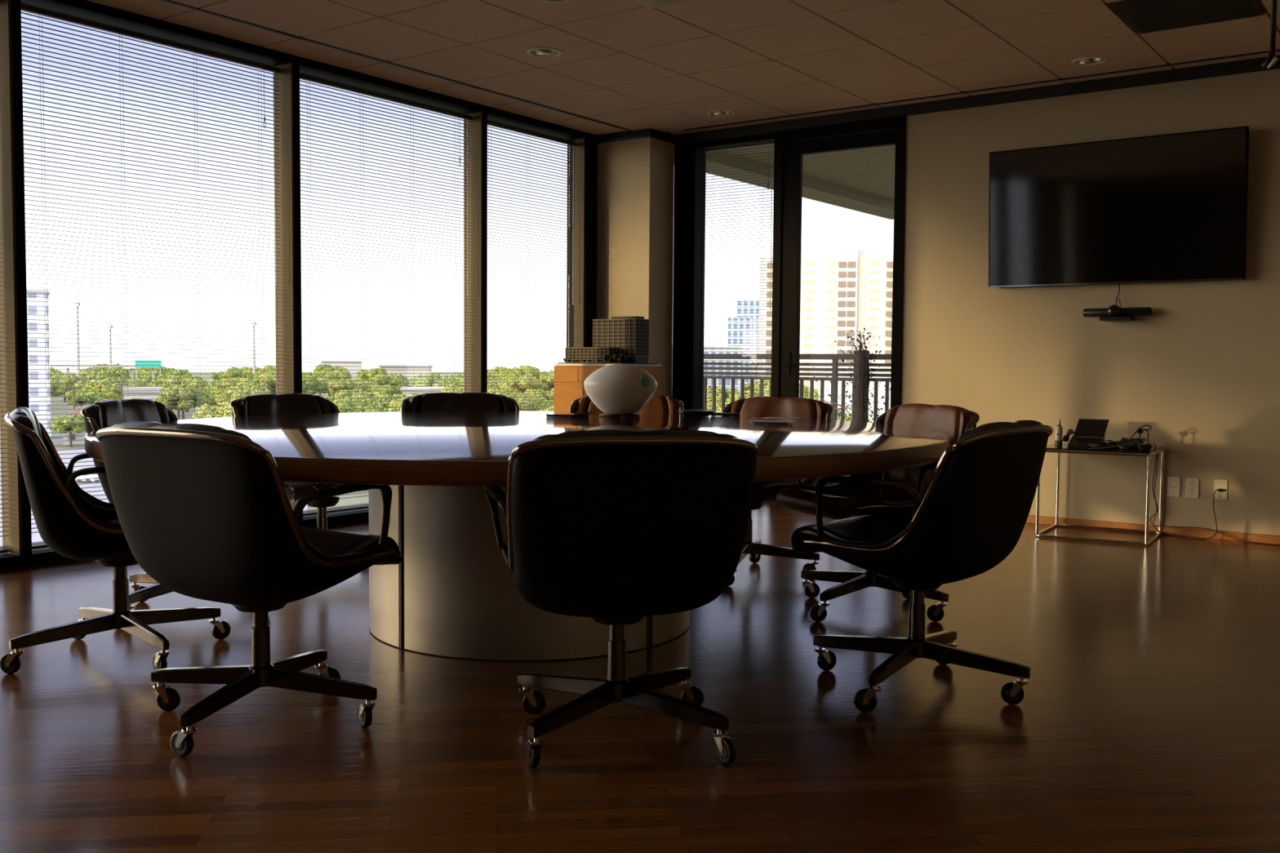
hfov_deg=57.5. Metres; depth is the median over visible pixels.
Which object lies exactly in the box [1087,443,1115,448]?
cable
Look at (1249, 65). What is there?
trim
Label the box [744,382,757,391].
tree
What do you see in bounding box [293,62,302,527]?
trim
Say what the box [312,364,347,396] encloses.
tree
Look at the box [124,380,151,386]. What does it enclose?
tree
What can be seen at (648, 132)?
trim
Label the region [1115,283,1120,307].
cable
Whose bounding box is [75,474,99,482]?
car
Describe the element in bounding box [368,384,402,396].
tree
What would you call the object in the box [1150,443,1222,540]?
cable
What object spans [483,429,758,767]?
armchair
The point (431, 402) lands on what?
armchair
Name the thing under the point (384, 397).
tree
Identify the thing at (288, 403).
armchair
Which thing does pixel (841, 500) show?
armchair
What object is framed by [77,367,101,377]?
tree
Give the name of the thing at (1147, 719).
floor
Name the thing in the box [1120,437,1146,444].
cable
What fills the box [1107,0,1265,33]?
ceiling vent
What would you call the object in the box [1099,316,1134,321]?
wall shelf
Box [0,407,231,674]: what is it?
armchair
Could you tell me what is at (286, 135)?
window mullion
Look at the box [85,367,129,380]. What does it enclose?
tree
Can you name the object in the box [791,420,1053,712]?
armchair
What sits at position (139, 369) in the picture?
tree
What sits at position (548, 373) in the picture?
tree
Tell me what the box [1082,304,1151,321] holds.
video camera
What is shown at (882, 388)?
block
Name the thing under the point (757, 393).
tree
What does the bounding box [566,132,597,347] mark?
trim
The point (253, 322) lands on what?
light pole
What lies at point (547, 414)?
tablet
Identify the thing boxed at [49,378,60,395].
tree
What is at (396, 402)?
tree
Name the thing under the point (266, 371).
tree
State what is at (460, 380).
tree
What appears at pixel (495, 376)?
tree
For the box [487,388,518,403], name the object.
tree
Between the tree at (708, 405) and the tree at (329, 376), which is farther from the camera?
the tree at (329, 376)
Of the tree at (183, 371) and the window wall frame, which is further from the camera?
the tree at (183, 371)
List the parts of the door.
handle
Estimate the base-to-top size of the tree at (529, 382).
12.699 m
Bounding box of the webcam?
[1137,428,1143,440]
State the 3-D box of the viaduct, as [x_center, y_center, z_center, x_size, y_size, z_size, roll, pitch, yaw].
[-239.790,-19.759,505.765,56.000,13.700,6.000,-1,3,-25]
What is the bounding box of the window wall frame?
[0,0,597,571]
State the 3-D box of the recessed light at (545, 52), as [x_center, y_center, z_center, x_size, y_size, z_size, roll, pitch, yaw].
[-0.542,-2.176,6.613,0.200,0.114,0.200,3,4,36]
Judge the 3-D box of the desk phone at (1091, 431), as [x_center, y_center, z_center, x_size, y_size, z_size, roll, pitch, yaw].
[2.656,0.039,6.942,0.232,0.162,0.182,2,4,32]
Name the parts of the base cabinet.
drawer, door, door, drawer, panel, panel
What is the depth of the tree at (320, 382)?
386.26 m
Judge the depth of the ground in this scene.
337.02 m
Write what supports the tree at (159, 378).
on the ground
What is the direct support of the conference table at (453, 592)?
on the floor
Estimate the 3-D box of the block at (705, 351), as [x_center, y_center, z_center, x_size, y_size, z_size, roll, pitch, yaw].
[18.714,-17.567,419.241,37.000,22.600,11.000,1,3,3]
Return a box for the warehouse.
[122,386,160,400]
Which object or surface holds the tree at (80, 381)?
on the ground
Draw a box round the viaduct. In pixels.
[49,365,155,379]
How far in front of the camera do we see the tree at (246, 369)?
571.69 m
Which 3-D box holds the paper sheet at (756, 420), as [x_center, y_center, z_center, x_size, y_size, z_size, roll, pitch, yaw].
[0.573,-0.023,5.043,0.200,0.009,0.140,2,3,22]
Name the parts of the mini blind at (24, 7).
rail, ladder cord, ladder cord, head rail, ladder cord, ladder cord, pull cord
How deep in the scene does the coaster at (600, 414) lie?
5.51 m
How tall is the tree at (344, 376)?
12.680 m
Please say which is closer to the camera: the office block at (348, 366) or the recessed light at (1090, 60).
the recessed light at (1090, 60)
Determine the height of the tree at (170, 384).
9.353 m
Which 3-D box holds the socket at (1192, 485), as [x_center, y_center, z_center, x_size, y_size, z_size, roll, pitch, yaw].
[3.273,0.365,6.911,0.031,0.071,0.002,3,4,36]
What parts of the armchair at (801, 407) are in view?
leg, post, leg, seat, shell trim, backrest, leg, armrest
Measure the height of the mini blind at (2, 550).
2.630 m
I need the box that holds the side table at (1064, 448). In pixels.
[1035,442,1164,546]
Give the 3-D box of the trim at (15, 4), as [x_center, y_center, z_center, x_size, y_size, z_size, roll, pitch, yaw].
[-3.008,-0.688,5.588,0.180,2.730,0.043,3,4,36]
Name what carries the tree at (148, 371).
on the ground
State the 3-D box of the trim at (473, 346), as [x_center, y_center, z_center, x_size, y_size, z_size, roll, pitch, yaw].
[-1.162,-0.836,8.114,0.166,2.660,0.015,3,4,36]
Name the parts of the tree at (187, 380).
crown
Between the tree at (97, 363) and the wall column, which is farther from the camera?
the tree at (97, 363)
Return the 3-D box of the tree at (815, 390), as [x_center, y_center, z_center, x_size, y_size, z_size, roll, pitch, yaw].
[44.354,-4.398,290.408,11.685,10.479,12.634,1,3,14]
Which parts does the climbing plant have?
stem, post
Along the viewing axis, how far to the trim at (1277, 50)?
7.36 m
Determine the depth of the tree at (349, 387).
374.92 m
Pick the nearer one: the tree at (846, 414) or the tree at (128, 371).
the tree at (846, 414)
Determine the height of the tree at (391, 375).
12.020 m
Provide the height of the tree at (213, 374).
10.862 m
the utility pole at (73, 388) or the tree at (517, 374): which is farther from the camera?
the tree at (517, 374)
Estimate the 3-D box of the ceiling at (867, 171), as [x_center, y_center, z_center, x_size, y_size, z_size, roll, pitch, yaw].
[5.269,-2.525,9.599,8.950,0.100,6.500,3,4,36]
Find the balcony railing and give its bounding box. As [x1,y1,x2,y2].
[703,353,891,422]
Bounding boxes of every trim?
[0,0,22,555]
[11,0,31,568]
[160,0,626,129]
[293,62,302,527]
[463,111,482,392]
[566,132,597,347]
[597,128,674,143]
[674,54,1279,144]
[682,48,1279,130]
[706,151,893,219]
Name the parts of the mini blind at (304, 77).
ladder cord, rail, ladder cord, head rail, ladder cord, ladder cord, pull cord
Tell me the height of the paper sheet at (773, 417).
0.009 m
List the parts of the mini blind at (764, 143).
ladder cord, head rail, ladder cord, pull cord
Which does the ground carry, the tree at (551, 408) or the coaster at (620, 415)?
the tree at (551, 408)
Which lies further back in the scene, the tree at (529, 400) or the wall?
the tree at (529, 400)
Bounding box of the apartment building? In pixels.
[26,288,51,439]
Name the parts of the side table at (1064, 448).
leg, leg, floor frame, glass, frame, leg, leg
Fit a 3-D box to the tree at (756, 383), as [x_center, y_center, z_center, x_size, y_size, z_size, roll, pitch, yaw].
[40.132,-8.575,351.707,14.109,12.213,15.255,0,3,-5]
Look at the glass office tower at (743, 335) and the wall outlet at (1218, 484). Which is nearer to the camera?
the wall outlet at (1218, 484)
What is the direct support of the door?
in the wall
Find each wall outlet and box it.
[1166,476,1180,497]
[1185,477,1199,497]
[1213,479,1227,500]
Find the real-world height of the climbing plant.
1.353 m
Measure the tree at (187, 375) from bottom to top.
9.824 m
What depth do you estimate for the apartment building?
229.91 m
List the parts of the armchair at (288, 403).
backrest, shell trim, post, seat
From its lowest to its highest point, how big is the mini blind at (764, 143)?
2.570 m
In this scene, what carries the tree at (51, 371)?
on the ground
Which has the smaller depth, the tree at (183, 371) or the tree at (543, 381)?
the tree at (543, 381)
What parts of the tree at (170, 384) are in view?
crown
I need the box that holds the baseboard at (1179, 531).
[1026,515,1279,544]
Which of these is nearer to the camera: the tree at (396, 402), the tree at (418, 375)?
the tree at (396, 402)
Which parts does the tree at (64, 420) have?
crown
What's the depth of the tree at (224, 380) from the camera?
375.11 m
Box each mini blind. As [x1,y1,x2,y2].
[0,134,8,553]
[21,3,283,549]
[299,72,471,515]
[487,120,575,411]
[699,139,774,413]
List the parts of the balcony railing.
rail, cross rail, rail, cross rail, cross rail, rail post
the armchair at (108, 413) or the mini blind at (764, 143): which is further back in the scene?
the mini blind at (764, 143)
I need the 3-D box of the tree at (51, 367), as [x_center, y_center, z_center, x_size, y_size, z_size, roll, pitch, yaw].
[-318.782,-26.237,623.730,16.754,12.839,17.998,1,3,8]
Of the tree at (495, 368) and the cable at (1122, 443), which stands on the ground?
the tree at (495, 368)
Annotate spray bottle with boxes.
[1054,419,1062,446]
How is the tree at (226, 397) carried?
on the ground
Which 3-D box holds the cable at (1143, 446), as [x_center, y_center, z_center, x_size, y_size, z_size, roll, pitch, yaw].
[2.895,0.115,6.703,0.101,0.035,0.082,3,4,36]
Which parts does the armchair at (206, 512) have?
backrest, leg, leg, shell trim, post, leg, leg, armrest, seat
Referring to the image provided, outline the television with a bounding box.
[988,125,1248,288]
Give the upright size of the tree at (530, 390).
9.086 m
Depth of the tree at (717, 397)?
271.30 m
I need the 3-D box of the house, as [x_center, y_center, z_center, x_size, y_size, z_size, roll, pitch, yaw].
[-102.467,-0.561,223.981,16.200,7.600,9.200,-1,3,-25]
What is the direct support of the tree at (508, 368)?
on the ground
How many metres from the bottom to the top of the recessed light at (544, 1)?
0.114 m
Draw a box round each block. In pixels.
[320,360,362,396]
[671,346,744,392]
[816,370,890,422]
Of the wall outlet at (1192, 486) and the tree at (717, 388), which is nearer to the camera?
the wall outlet at (1192, 486)
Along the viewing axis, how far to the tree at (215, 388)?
326.69 m
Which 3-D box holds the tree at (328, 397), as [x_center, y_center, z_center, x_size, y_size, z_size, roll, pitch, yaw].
[-69.284,-2.963,266.926,9.953,8.349,9.126,-1,3,-20]
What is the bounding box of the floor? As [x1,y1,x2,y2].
[0,500,1279,852]
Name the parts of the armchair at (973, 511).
seat, leg, armrest, leg, post, armrest, shell trim, leg, leg, backrest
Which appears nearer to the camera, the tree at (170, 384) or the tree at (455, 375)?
the tree at (170, 384)
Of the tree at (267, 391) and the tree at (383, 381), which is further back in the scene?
the tree at (383, 381)
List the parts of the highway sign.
sign panel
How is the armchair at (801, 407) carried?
on the floor
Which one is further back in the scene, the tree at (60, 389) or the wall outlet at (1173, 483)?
the tree at (60, 389)
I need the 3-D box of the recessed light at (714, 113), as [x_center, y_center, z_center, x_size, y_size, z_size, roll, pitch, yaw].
[0.571,-2.252,8.182,0.200,0.114,0.200,3,4,36]
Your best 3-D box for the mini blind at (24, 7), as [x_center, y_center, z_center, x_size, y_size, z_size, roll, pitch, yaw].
[-2.548,-0.739,6.227,0.044,2.630,1.522,3,4,36]
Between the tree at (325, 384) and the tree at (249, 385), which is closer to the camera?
the tree at (249, 385)
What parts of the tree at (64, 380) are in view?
crown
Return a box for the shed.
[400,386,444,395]
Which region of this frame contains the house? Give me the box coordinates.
[60,404,90,445]
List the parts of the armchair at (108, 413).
backrest, shell trim, leg, leg, seat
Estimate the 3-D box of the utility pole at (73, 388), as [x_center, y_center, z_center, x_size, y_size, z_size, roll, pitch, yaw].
[-110.115,-2.729,226.884,2.600,11.500,0.407,-1,3,-26]
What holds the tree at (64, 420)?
on the ground
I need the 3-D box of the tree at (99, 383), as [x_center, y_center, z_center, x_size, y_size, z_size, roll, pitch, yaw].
[-154.501,-8.734,337.306,11.997,11.034,13.084,1,3,16]
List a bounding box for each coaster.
[600,413,616,415]
[619,414,639,416]
[619,415,639,417]
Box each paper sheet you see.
[747,419,797,422]
[750,416,802,419]
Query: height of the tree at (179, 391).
10.833 m
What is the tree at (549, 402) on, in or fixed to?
on the ground
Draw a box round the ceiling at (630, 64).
[87,0,1279,134]
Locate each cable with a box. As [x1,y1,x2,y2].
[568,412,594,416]
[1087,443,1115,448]
[1088,441,1140,448]
[1106,440,1125,446]
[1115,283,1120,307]
[1117,441,1142,448]
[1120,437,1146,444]
[1127,424,1151,444]
[1134,443,1152,449]
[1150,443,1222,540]
[1152,453,1279,546]
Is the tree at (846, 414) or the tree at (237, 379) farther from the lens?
the tree at (237, 379)
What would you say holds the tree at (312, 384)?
on the ground
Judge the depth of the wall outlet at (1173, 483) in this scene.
6.97 m
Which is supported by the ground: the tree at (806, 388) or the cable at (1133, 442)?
the tree at (806, 388)
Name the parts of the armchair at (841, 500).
armrest, leg, seat, leg, post, shell trim, armrest, leg, backrest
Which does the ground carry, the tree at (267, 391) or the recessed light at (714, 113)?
the tree at (267, 391)
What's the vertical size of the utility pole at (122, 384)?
11.500 m
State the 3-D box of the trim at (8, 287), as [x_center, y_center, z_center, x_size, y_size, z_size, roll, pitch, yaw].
[-3.022,-0.714,5.562,0.166,2.660,0.015,3,4,36]
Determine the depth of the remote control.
5.62 m
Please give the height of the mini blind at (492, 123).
2.630 m
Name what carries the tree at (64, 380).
on the ground
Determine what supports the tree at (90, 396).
on the ground
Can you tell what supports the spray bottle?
on the side table at (1064, 448)
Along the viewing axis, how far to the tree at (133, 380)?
406.87 m
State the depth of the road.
230.31 m
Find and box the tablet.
[546,413,589,416]
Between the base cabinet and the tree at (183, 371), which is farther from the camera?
the tree at (183, 371)
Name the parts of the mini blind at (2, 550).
rail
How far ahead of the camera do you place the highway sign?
478.36 m
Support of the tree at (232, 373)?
on the ground
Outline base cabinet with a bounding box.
[553,363,661,411]
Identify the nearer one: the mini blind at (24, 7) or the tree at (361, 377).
the mini blind at (24, 7)
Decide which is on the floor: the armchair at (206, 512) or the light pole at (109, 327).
the armchair at (206, 512)
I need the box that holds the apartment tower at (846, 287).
[758,240,893,390]
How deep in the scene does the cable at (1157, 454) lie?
6.92 m
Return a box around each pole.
[66,383,80,408]
[115,379,127,399]
[1261,0,1278,69]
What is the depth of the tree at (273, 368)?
595.62 m
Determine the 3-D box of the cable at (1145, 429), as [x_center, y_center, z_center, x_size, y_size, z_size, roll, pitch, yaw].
[2.921,0.058,6.823,0.130,0.136,0.038,2,4,31]
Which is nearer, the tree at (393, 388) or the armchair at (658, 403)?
the armchair at (658, 403)
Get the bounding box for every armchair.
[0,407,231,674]
[80,398,294,612]
[95,421,404,756]
[229,393,368,529]
[400,392,519,411]
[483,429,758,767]
[568,394,683,413]
[721,396,833,586]
[776,403,979,622]
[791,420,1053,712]
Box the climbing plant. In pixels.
[812,327,890,476]
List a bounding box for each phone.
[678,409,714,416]
[1062,418,1109,448]
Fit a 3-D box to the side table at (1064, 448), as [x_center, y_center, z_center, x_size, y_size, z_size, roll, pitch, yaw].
[2.738,0.387,6.933,0.628,0.530,0.568,2,4,31]
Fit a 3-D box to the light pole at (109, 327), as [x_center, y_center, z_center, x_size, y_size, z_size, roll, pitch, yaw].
[-264.280,-34.185,581.883,3.200,34.000,1.478,3,4,36]
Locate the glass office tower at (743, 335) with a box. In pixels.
[728,300,759,386]
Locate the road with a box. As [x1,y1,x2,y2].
[51,439,62,443]
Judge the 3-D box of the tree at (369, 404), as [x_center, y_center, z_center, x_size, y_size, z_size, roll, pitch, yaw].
[-55.103,-1.389,225.218,14.704,9.887,13.688,0,3,-4]
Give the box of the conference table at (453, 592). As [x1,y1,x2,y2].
[84,411,949,660]
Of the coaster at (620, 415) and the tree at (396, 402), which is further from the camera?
the tree at (396, 402)
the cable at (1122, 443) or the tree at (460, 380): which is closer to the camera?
the cable at (1122, 443)
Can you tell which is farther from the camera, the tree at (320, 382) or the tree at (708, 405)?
the tree at (320, 382)
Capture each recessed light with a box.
[526,47,562,57]
[538,0,572,3]
[631,0,688,8]
[706,110,735,116]
[1071,56,1108,66]
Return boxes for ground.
[0,371,551,511]
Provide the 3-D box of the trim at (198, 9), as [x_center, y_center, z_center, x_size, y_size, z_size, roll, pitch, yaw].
[-4.993,-1.920,2.062,0.024,0.015,16.600,3,4,36]
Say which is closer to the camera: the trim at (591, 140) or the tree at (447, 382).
the trim at (591, 140)
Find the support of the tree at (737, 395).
on the ground
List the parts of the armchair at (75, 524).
backrest, leg, shell trim, armrest, armrest, leg, seat, post, leg, leg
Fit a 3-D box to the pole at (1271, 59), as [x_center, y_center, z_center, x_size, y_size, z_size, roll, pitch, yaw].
[2.472,-1.696,4.554,0.031,0.591,0.066,-2,4,-40]
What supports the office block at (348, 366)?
on the ground
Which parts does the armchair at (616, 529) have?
armrest, leg, leg, post, shell trim, backrest, leg, leg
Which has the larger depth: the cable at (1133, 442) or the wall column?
the wall column
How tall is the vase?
0.238 m
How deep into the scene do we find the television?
7.00 m
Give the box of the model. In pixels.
[557,315,657,364]
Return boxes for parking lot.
[0,448,307,546]
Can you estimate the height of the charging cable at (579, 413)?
0.022 m
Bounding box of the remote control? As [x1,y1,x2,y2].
[710,413,739,416]
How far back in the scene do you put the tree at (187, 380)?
359.24 m
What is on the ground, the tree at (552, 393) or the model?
the tree at (552, 393)
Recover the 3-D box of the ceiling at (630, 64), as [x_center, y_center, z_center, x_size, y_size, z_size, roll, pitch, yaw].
[-1.929,-1.793,0.082,7.936,0.012,16.986,3,4,36]
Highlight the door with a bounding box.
[780,128,899,486]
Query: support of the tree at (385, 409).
on the ground
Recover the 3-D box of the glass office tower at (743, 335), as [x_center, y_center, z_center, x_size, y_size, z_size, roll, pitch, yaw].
[44.987,-31.726,496.840,15.000,43.000,12.300,1,3,5]
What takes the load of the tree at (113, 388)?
on the ground
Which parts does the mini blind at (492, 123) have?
ladder cord, ladder cord, head rail, ladder cord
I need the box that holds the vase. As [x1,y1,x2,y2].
[583,364,657,414]
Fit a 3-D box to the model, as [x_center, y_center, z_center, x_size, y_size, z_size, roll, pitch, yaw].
[-0.238,-0.639,8.636,0.583,0.349,0.455,3,4,36]
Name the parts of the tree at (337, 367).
crown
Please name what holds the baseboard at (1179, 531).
attached to the wall
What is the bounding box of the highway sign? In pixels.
[134,360,161,377]
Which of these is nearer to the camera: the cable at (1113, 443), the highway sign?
the cable at (1113, 443)
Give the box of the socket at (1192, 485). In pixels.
[1189,482,1195,493]
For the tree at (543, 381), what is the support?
on the ground
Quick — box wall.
[671,68,1279,535]
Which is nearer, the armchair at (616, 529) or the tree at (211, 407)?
the armchair at (616, 529)
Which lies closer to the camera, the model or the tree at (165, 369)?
the model
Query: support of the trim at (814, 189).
attached to the ceiling at (867, 171)
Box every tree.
[49,366,62,373]
[49,370,63,377]
[49,377,70,395]
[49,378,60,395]
[49,413,85,447]
[51,374,85,404]
[64,389,108,406]
[71,378,96,391]
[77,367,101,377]
[84,378,128,392]
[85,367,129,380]
[93,363,123,370]
[101,382,138,399]
[118,368,135,373]
[124,376,151,384]
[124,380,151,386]
[128,369,161,379]
[137,367,167,375]
[149,374,185,386]
[155,383,210,419]
[160,383,186,410]
[161,365,175,373]
[163,376,208,412]
[165,368,191,377]
[181,373,198,377]
[192,401,232,417]
[204,378,237,391]
[205,386,226,405]
[210,370,226,381]
[213,386,262,407]
[217,371,225,379]
[218,376,239,381]
[221,369,254,380]
[224,386,271,394]
[226,366,258,373]
[227,382,262,388]
[236,373,275,394]
[253,369,275,377]
[255,364,275,371]
[275,372,319,395]
[302,373,323,392]
[309,370,337,379]
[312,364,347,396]
[315,378,336,396]
[321,395,351,400]
[325,370,352,380]
[328,377,367,396]
[329,394,389,412]
[333,388,372,398]
[354,367,387,382]
[361,391,402,400]
[364,373,410,392]
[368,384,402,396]
[382,407,400,412]
[384,373,410,386]
[386,393,417,410]
[407,373,440,386]
[413,375,462,386]
[440,373,463,379]
[441,382,499,393]
[457,377,499,389]
[487,370,501,382]
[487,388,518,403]
[489,367,506,374]
[497,374,542,394]
[499,367,541,378]
[504,364,540,373]
[515,393,553,411]
[515,395,540,411]
[523,388,551,401]
[537,405,553,411]
[539,373,554,390]
[542,371,554,375]
[547,388,554,400]
[706,385,716,394]
[706,393,727,406]
[706,404,721,410]
[715,385,739,399]
[724,391,769,405]
[739,388,769,395]
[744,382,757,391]
[753,379,769,389]
[763,383,809,394]
[799,387,818,399]
[837,412,852,421]
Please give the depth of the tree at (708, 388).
318.93 m
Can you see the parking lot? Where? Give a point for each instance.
(36, 537)
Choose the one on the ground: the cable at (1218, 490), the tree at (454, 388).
the tree at (454, 388)
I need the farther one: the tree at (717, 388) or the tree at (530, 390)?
the tree at (717, 388)
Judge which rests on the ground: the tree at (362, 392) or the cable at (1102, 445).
the tree at (362, 392)
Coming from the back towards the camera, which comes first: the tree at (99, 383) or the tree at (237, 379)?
the tree at (237, 379)
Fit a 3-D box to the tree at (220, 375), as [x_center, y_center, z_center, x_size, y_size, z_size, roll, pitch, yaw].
[-205.141,-22.486,587.772,15.145,10.959,13.887,0,3,-4]
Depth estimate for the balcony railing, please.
10.59 m
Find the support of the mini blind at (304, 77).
attached to the window wall frame
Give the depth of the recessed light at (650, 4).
5.60 m
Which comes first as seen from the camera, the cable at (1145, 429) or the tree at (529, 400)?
the cable at (1145, 429)
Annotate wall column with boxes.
[596,137,674,397]

